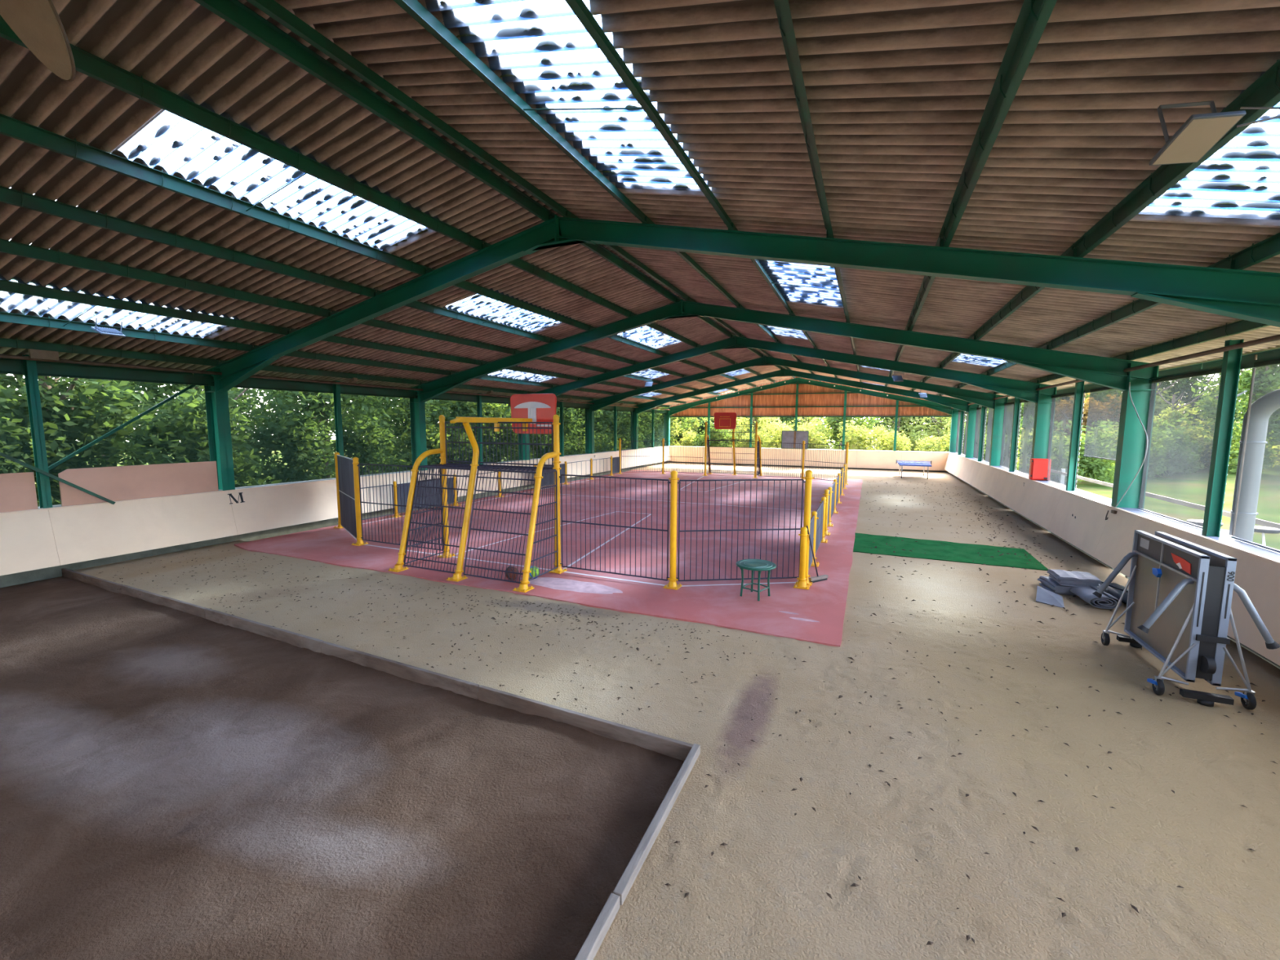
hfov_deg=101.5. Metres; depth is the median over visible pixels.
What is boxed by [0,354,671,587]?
wall
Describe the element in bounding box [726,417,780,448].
tree
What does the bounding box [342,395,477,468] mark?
tree
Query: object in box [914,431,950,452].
bush
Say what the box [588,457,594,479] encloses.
post
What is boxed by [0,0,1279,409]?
ceiling
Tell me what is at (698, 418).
tree
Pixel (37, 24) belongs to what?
ceiling lamp
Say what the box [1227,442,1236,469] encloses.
bush
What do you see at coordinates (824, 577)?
broom
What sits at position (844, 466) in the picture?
panel
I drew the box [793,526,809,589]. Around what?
post
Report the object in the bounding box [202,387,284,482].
tree
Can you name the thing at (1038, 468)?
box
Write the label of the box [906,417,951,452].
tree
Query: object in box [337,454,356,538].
panel
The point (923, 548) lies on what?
strip
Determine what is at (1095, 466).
bush
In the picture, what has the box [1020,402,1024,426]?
tree
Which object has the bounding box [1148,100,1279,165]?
floodlight
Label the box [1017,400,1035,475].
shade net
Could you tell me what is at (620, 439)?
post
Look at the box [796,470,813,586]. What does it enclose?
post
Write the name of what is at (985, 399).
frame
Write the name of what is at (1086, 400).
tree
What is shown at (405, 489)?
panel
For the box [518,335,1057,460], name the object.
frame
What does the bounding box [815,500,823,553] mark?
panel
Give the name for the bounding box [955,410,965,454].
shade net
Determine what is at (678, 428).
bush
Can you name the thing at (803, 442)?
post
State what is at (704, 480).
fence panel
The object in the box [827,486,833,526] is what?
post
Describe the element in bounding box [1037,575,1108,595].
cover
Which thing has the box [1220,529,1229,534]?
patio table
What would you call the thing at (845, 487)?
post
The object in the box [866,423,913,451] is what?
bush
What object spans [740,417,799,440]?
tree
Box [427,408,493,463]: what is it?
bush
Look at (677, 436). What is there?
bush
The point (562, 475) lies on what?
fence panel
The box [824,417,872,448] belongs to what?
tree
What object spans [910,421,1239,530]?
lawn
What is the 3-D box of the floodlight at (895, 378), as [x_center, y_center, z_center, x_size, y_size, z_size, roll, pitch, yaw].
[10.009,-3.981,20.304,0.366,0.358,0.359,2,6,12]
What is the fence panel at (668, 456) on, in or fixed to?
attached to the post at (663, 439)
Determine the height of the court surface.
0.034 m
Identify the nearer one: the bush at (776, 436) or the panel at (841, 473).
the panel at (841, 473)
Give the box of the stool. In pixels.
[736,559,776,600]
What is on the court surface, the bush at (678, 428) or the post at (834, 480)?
the post at (834, 480)
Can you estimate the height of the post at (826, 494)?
1.193 m
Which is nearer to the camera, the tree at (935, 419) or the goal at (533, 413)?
the goal at (533, 413)
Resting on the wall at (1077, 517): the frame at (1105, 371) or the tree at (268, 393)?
the frame at (1105, 371)
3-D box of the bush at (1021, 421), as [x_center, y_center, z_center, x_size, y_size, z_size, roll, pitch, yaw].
[24.507,-2.218,32.933,3.730,3.778,2.834,5,7,36]
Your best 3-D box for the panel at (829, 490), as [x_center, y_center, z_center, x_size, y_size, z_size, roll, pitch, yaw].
[5.109,0.804,14.241,0.032,0.948,1.150,3,7,23]
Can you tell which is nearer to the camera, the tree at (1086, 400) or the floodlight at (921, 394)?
the floodlight at (921, 394)
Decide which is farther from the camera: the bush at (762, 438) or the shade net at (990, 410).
the bush at (762, 438)
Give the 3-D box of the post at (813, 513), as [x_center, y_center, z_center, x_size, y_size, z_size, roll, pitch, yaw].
[3.526,1.177,10.642,0.260,1.113,0.260,3,7,23]
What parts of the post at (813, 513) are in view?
plate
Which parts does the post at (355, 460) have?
plate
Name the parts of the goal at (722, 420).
post, rail, rail, rail, post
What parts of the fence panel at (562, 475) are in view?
rail, rail, rail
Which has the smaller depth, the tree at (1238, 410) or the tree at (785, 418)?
the tree at (1238, 410)
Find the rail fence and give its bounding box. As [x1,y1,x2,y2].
[1076,475,1231,517]
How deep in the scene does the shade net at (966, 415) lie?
29.09 m
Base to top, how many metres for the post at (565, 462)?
1.093 m
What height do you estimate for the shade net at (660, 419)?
2.512 m
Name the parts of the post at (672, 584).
plate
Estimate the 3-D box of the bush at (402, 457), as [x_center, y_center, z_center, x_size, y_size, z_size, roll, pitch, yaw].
[-9.223,-1.179,21.892,3.386,3.827,3.624,1,6,9]
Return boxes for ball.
[528,565,538,578]
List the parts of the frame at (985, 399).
apex plate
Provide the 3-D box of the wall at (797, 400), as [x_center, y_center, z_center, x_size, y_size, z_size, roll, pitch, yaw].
[10.698,-3.978,35.964,19.200,6.360,0.479,3,7,23]
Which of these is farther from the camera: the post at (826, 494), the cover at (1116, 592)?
the post at (826, 494)
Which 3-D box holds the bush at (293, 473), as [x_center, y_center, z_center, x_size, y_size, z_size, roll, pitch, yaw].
[-11.643,-0.717,17.518,3.575,3.621,2.716,0,6,-4]
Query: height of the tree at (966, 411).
8.182 m
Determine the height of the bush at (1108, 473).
3.470 m
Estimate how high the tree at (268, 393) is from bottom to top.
5.705 m
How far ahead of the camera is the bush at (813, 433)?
39.78 m
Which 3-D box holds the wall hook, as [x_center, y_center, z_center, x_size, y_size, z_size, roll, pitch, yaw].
[9.455,0.713,10.497,0.089,0.229,0.288,1,6,6]
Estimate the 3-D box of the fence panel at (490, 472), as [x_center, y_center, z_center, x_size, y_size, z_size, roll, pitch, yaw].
[-5.942,0.227,19.261,0.028,0.924,2.290,3,7,23]
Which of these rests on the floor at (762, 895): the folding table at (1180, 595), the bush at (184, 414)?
the folding table at (1180, 595)
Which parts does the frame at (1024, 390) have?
apex plate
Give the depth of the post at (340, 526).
14.12 m
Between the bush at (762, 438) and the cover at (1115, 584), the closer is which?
the cover at (1115, 584)
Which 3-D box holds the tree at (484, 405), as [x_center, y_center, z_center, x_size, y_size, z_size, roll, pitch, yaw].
[-8.285,-2.965,25.665,5.488,6.911,5.381,2,6,19]
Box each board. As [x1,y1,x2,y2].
[0,471,37,512]
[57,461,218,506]
[781,430,808,448]
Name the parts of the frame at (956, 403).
apex plate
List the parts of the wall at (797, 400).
gable post, gable post, gable post, cladding rail, cladding rail, rail, cladding rail, gable post, gable post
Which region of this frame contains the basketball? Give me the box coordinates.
[504,565,518,579]
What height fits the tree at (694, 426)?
6.800 m
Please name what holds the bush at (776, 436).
on the ground
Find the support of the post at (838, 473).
on the court surface
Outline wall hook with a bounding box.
[1105,510,1117,519]
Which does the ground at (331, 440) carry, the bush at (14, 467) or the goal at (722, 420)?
the bush at (14, 467)
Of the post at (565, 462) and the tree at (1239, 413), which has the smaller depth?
the post at (565, 462)
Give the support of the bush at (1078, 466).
on the lawn at (1097, 489)
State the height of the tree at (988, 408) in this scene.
8.243 m
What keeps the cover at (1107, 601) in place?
on the floor at (762, 895)
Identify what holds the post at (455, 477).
on the court surface
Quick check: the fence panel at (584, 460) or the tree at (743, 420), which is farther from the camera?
the tree at (743, 420)
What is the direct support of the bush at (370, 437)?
on the ground at (331, 440)
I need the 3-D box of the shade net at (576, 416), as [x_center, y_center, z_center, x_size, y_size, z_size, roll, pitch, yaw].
[-3.342,-2.546,27.408,0.033,2.512,2.720,3,7,23]
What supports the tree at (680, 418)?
on the ground at (331, 440)
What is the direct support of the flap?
on the floor at (762, 895)
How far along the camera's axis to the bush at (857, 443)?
39.60 m
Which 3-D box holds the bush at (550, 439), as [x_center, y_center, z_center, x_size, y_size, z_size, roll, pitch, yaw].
[-5.342,-1.557,30.029,2.508,2.834,2.684,6,8,42]
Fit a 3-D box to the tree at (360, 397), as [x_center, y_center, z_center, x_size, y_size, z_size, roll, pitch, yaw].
[-13.663,-4.150,26.810,7.248,9.121,4.554,3,7,23]
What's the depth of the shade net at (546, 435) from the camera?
25.01 m
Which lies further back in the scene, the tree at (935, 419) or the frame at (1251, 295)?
the tree at (935, 419)
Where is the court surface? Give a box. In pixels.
[234,469,862,646]
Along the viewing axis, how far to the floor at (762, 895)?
4.72 m
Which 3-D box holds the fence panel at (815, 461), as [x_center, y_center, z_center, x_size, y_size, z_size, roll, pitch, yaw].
[9.236,-0.896,26.241,0.028,1.804,2.352,-4,8,-37]
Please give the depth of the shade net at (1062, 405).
14.62 m
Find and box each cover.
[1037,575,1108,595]
[1047,568,1101,588]
[1069,585,1121,608]
[1099,581,1128,604]
[1110,582,1128,591]
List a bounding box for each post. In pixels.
[333,452,343,528]
[351,457,368,546]
[390,480,403,517]
[450,474,461,506]
[495,471,504,497]
[562,461,568,484]
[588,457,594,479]
[608,456,613,475]
[617,438,622,474]
[660,438,664,474]
[662,470,682,590]
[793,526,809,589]
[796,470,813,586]
[800,440,804,479]
[810,511,819,566]
[819,496,827,542]
[822,488,830,535]
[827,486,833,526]
[832,479,838,513]
[836,472,841,503]
[840,467,844,495]
[842,464,847,488]
[844,441,849,484]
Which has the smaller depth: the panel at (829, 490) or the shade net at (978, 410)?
the panel at (829, 490)
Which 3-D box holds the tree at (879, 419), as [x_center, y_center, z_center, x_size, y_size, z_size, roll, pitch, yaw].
[23.173,-5.475,48.614,5.338,7.446,5.952,3,7,28]
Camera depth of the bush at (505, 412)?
25.08 m
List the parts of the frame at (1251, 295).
apex plate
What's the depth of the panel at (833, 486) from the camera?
16.15 m
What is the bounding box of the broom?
[806,525,828,582]
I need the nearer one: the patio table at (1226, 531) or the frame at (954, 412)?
the patio table at (1226, 531)
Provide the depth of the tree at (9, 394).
12.05 m
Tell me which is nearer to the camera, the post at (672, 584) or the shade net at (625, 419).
the post at (672, 584)
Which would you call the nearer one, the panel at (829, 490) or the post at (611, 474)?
the panel at (829, 490)
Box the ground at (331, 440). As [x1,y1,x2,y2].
[22,438,506,484]
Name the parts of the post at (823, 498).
plate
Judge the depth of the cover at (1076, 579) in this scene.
8.85 m
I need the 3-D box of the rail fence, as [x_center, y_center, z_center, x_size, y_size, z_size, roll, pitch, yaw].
[14.791,1.142,13.365,0.170,1.070,52.000,3,7,23]
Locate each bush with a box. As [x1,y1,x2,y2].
[0,379,190,505]
[0,412,93,506]
[133,386,281,487]
[236,404,335,484]
[331,415,401,475]
[370,406,467,471]
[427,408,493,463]
[446,401,518,462]
[493,433,539,462]
[531,407,580,455]
[531,433,569,458]
[568,426,580,452]
[670,417,681,445]
[670,425,687,444]
[670,434,676,445]
[677,428,699,446]
[688,419,705,435]
[692,417,738,447]
[736,428,766,448]
[761,418,792,448]
[789,417,833,449]
[836,419,877,450]
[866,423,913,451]
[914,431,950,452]
[942,417,986,457]
[1016,417,1022,471]
[1016,427,1022,470]
[1016,440,1087,484]
[1076,432,1115,484]
[1080,437,1115,483]
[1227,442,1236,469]
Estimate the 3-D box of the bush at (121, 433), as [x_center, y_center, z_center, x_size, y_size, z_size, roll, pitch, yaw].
[-13.589,-0.398,12.689,2.994,3.992,3.942,6,8,41]
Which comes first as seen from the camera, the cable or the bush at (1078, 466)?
the cable
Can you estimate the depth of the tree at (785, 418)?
51.58 m
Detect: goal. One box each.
[387,393,567,592]
[702,412,763,478]
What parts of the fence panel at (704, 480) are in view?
rail, rail, rail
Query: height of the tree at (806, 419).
6.724 m
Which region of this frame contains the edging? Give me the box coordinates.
[61,568,700,959]
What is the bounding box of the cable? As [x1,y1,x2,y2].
[1115,382,1147,507]
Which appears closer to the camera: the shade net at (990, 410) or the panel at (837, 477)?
the panel at (837, 477)
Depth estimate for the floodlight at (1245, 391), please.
8.45 m
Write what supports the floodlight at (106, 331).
attached to the ceiling
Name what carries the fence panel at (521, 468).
attached to the post
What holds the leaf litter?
on the floor at (762, 895)
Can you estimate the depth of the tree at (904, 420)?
45.73 m
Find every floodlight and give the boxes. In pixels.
[90,318,125,337]
[644,379,653,386]
[892,372,904,382]
[918,390,928,397]
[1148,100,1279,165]
[1236,390,1247,396]
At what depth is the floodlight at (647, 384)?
25.13 m
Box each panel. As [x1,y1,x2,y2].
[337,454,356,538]
[357,463,442,551]
[360,484,394,519]
[397,477,453,512]
[456,471,498,502]
[501,468,534,493]
[541,463,564,486]
[559,474,671,581]
[566,460,591,482]
[592,457,611,475]
[612,457,619,473]
[621,440,662,471]
[664,440,703,473]
[675,479,805,581]
[757,442,802,477]
[804,443,845,480]
[808,515,814,570]
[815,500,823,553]
[826,489,830,526]
[831,481,835,516]
[835,475,839,505]
[839,470,842,497]
[842,466,844,489]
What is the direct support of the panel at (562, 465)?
attached to the post
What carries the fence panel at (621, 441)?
attached to the post at (620, 439)
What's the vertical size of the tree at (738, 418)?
8.935 m
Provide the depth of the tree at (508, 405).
28.85 m
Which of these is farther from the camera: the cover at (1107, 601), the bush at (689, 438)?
the bush at (689, 438)
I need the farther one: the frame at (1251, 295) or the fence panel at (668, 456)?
the fence panel at (668, 456)
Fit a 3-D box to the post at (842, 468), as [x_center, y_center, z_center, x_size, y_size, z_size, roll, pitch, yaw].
[8.255,0.065,21.395,0.260,1.113,0.260,3,7,23]
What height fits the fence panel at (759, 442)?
1.804 m
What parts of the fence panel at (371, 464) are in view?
rail, rail, rail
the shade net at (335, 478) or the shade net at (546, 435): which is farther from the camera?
the shade net at (546, 435)
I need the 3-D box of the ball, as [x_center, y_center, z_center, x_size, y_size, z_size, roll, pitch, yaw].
[-1.962,1.702,9.653,0.220,0.230,0.227,-3,7,-29]
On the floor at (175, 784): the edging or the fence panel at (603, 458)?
the edging
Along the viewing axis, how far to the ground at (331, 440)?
45.37 m
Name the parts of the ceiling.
sag rod, sag rod, sag rod, sag rod, sag rod, sag rod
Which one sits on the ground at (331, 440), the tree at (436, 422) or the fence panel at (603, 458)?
the tree at (436, 422)
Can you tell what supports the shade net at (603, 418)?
on the wall at (36, 544)
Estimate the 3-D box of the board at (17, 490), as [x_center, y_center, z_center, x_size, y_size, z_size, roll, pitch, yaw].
[-12.404,0.513,6.770,0.030,0.730,6.300,3,7,23]
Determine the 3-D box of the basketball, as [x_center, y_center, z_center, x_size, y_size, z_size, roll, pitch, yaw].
[-2.347,1.699,9.569,0.240,0.248,0.246,-3,7,-29]
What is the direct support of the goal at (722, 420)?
on the court surface
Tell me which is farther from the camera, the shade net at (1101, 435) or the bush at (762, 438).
the bush at (762, 438)
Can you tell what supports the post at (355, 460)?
on the court surface
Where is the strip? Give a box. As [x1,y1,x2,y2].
[853,533,1048,570]
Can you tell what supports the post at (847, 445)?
on the court surface
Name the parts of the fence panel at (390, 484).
rail, rail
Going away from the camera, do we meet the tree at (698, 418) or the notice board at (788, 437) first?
the notice board at (788, 437)
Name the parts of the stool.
leg, leg, leg, leg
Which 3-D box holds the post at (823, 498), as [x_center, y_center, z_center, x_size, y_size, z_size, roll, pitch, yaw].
[4.468,0.956,12.783,0.260,1.113,0.260,3,7,23]
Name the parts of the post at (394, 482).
plate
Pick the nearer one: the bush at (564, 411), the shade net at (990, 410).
the shade net at (990, 410)
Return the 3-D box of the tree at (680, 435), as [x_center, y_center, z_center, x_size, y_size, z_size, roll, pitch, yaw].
[2.367,-6.042,52.804,5.827,7.484,5.942,-1,6,-10]
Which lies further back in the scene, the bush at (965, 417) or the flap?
the bush at (965, 417)
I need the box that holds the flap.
[1035,586,1064,607]
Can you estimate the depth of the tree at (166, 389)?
15.90 m
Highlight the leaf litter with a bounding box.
[67,480,1277,945]
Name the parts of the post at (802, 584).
plate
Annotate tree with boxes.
[0,373,157,505]
[17,377,186,468]
[87,373,298,485]
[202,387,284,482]
[245,389,342,475]
[256,388,398,481]
[328,394,407,474]
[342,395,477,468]
[386,399,456,439]
[426,399,531,462]
[500,404,569,455]
[504,407,580,449]
[557,407,600,448]
[661,407,694,445]
[675,417,690,440]
[675,417,700,445]
[692,391,737,436]
[704,417,744,447]
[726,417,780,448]
[736,417,767,435]
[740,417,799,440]
[775,417,829,435]
[782,417,832,449]
[808,417,880,449]
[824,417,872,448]
[859,417,919,449]
[866,417,928,451]
[900,417,950,446]
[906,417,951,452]
[912,418,948,440]
[926,411,966,439]
[964,408,988,460]
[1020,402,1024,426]
[1081,392,1089,439]
[1228,368,1253,472]
[1230,396,1245,461]
[1233,397,1244,426]
[1234,370,1248,439]
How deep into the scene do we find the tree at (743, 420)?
48.27 m
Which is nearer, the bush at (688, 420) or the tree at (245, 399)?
the tree at (245, 399)
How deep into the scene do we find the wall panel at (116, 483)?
10.96 m
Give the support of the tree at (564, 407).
on the ground at (331, 440)
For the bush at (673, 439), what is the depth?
46.32 m
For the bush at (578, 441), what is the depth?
33.78 m
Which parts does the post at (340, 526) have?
plate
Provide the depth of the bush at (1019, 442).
30.04 m
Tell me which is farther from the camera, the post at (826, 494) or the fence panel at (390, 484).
the fence panel at (390, 484)
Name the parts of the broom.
handle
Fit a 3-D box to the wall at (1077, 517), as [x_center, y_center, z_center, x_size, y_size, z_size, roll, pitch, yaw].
[10.940,-0.496,13.308,0.746,4.200,42.118,3,7,23]
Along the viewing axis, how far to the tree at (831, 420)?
43.26 m
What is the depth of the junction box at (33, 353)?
9.49 m
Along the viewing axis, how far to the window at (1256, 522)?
7.13 m
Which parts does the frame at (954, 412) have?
apex plate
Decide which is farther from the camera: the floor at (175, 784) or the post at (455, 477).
the post at (455, 477)
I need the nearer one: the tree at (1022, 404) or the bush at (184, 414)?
the bush at (184, 414)
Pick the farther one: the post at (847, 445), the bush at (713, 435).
the bush at (713, 435)
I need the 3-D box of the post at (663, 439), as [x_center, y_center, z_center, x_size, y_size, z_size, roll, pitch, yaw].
[1.346,-1.386,30.319,0.260,2.053,0.260,3,7,23]
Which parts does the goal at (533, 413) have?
plate, rail, rail, rail, rail, rail, rail, rail, rail, rail, rail, rail, rail, rail, post, rail, rail, plate, rail, plate, rail, rail, rail, rail, rail, rail, rail, rail, rail, rail, rail, rail, rail, rail, rail, rail, plate, rail, mount stem, mount plate, rail, rail, rail, rail, rail, rail, rail, post, plate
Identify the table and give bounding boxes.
[896,459,932,479]
[1092,529,1279,710]
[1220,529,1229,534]
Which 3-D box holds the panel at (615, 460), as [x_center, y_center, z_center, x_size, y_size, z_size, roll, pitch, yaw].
[-1.374,-0.853,29.649,0.032,0.878,0.950,3,7,23]
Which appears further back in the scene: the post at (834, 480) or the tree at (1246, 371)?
the tree at (1246, 371)
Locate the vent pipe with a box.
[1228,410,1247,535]
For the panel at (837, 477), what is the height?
0.948 m
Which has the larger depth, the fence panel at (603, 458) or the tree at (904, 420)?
the tree at (904, 420)
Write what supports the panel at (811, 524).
attached to the post at (808, 478)
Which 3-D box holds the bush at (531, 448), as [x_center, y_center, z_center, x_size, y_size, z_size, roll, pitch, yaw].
[-6.785,-1.488,28.137,2.743,3.100,2.936,1,6,6]
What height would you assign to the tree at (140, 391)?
6.242 m
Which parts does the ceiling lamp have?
edge trim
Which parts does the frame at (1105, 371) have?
apex plate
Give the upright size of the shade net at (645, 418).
2.512 m
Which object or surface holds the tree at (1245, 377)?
on the lawn at (1097, 489)
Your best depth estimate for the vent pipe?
7.92 m
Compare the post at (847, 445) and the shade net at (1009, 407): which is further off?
the post at (847, 445)
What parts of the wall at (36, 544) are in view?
wind post, rail, wind post, wind post, wind post, wind post, wind post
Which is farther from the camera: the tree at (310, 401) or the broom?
the tree at (310, 401)
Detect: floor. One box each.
[0,576,684,959]
[74,462,1279,959]
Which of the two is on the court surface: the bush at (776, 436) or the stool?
the stool
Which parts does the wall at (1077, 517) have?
wind post, wind post, wind post, wind post, lacing cord, rail, wind post, loose rod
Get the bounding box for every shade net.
[235,478,336,488]
[532,422,560,459]
[565,406,589,456]
[594,408,613,453]
[617,409,634,450]
[638,411,652,448]
[653,412,666,447]
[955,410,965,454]
[963,412,968,455]
[973,406,986,461]
[984,407,993,462]
[999,400,1022,471]
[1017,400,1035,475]
[1045,390,1084,489]
[1083,386,1122,460]
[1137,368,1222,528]
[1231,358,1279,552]
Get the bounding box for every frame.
[203,214,1279,490]
[408,299,1159,508]
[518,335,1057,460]
[585,355,1008,466]
[631,368,979,457]
[663,377,960,452]
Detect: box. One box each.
[28,348,58,360]
[1028,457,1048,479]
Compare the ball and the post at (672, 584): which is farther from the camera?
the ball
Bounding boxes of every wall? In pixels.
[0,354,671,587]
[668,376,951,472]
[943,333,1279,668]
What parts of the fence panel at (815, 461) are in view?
rail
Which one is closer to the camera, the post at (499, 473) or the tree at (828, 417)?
the post at (499, 473)
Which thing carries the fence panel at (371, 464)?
attached to the post at (355, 460)
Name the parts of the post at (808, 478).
plate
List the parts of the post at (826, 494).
plate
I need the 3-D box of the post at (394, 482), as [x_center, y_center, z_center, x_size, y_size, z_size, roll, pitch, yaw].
[-7.425,0.577,15.889,0.260,1.093,0.260,3,7,23]
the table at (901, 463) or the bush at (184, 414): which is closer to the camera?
the bush at (184, 414)
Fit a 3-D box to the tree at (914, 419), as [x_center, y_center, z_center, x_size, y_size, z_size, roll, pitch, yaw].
[26.050,-6.288,47.361,6.778,9.917,7.205,3,6,20]
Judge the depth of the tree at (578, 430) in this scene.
32.02 m
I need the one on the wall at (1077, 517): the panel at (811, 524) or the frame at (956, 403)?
the frame at (956, 403)
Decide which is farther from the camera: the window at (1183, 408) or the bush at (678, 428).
the bush at (678, 428)

